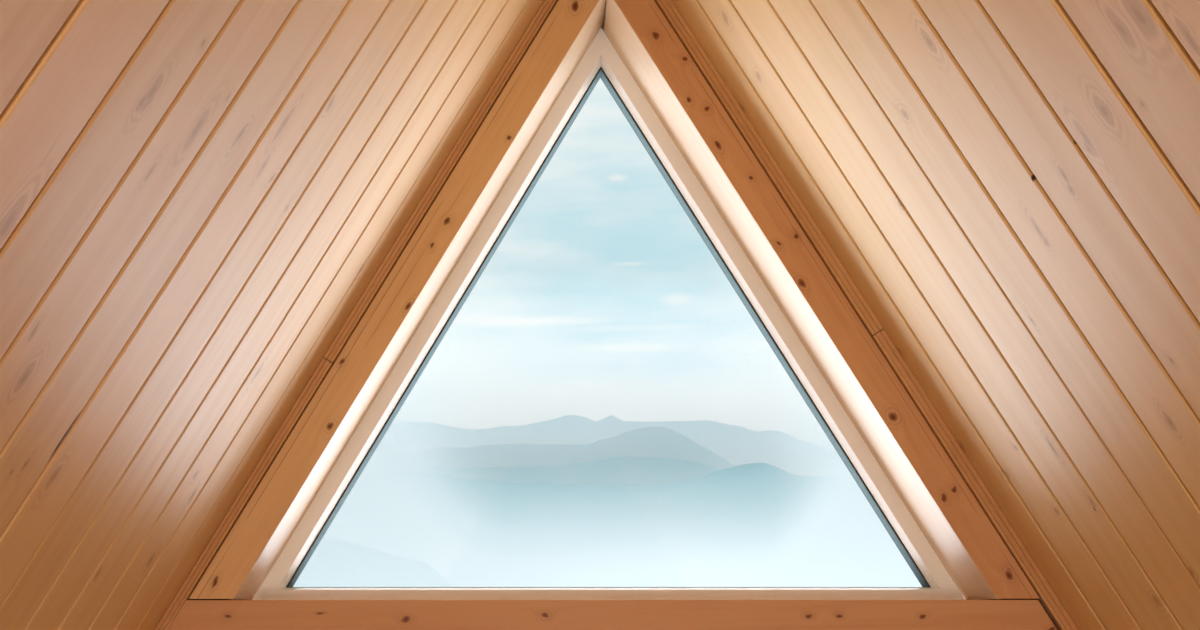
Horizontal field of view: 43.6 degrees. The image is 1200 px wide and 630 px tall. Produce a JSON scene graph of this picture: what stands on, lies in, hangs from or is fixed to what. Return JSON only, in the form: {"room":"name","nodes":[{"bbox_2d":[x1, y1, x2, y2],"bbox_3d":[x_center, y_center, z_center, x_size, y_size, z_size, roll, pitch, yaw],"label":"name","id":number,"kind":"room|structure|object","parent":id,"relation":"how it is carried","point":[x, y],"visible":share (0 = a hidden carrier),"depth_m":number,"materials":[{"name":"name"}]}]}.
{"room":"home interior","nodes":[
{"label":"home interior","id":0,"kind":"room"},
{"bbox_2d":[0,0,543,629],"bbox_3d":[-0.774,0.137,-0.098,1.783,2.850,5.520,0,-11,-2],"label":"wall","id":1,"kind":"structure","parent":0,"point":[198,197],"depth_m":1.56,"materials":[{"name":"brown wood"}]},
{"bbox_2d":[155,0,605,629],"bbox_3d":[-0.757,0.653,2.340,1.561,2.664,0.300,0,-11,-2],"label":"beam","id":2,"kind":"structure","parent":1,"relation":"attached to","point":[295,465],"depth_m":2.36,"materials":[{"name":"brown wood"}]},
{"bbox_2d":[671,0,1199,629],"bbox_3d":[1.011,0.126,-0.026,1.783,2.850,5.520,0,-11,-2],"label":"wall","id":3,"kind":"structure","parent":0,"point":[1010,189],"depth_m":1.78,"materials":[{"name":"brown wood"}]},
{"bbox_2d":[603,0,1077,629],"bbox_3d":[0.803,0.645,2.403,1.561,2.666,0.300,0,-11,-2],"label":"beam","id":4,"kind":"structure","parent":3,"relation":"attached to","point":[954,510],"depth_m":2.39,"materials":[{"name":"brown wood"}]},
{"label":"outside","id":5,"kind":"structure","parent":0,"visible":0},
{"bbox_2d":[361,456,720,485],"bbox_3d":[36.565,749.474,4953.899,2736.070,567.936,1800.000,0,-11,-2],"label":"ridge","id":6,"kind":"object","parent":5,"point":[619,470],"visible":0.03,"depth_m":4942.24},
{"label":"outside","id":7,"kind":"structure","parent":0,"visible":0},
{"bbox_2d":[323,463,921,586],"bbox_3d":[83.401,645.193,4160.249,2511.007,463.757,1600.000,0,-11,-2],"label":"fog","id":8,"kind":"object","parent":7,"point":[751,524],"visible":0.39,"depth_m":3898.20,"materials":[{"name":"white"}]},
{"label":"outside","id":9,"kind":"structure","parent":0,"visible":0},
{"bbox_2d":[293,538,451,586],"bbox_3d":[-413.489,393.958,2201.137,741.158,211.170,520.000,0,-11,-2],"label":"hillside","id":10,"kind":"structure","parent":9,"point":[334,563],"depth_m":2163.86,"materials":[{"name":"white"}]},
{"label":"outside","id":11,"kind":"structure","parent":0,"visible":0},
{"bbox_2d":[363,426,733,471],"bbox_3d":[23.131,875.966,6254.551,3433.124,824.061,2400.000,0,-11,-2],"label":"mountain peak","id":12,"kind":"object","parent":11,"point":[653,441],"visible":0.03,"depth_m":6232.35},
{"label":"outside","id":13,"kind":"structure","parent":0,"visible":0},
{"bbox_2d":[369,415,850,475],"bbox_3d":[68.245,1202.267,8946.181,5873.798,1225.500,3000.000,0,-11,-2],"label":"mountain range","id":14,"kind":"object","parent":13,"point":[738,445],"visible":0.05,"depth_m":8883.94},
{"bbox_3d":[0.058,1.261,2.206,3.236,1.380,0.120,0,-11,-2],"label":"wall","id":15,"kind":"structure","parent":0,"visible":0},
{"bbox_2d":[168,600,1056,629],"bbox_3d":[0.022,0.526,2.333,1.478,0.178,0.169,0,-11,-2],"label":"beam","id":16,"kind":"structure","parent":15,"relation":"attached to","point":[194,614],"depth_m":2.26,"materials":[{"name":"brown wood"}]},
{"bbox_2d":[253,28,964,599],"bbox_3d":[0.011,-0.008,2.568,1.162,0.996,0.080,0,-11,-2],"label":"window","id":17,"kind":"structure","parent":16,"relation":"attached to","point":[601,60],"depth_m":2.52,"materials":[{"name":"wood"}]}
]}

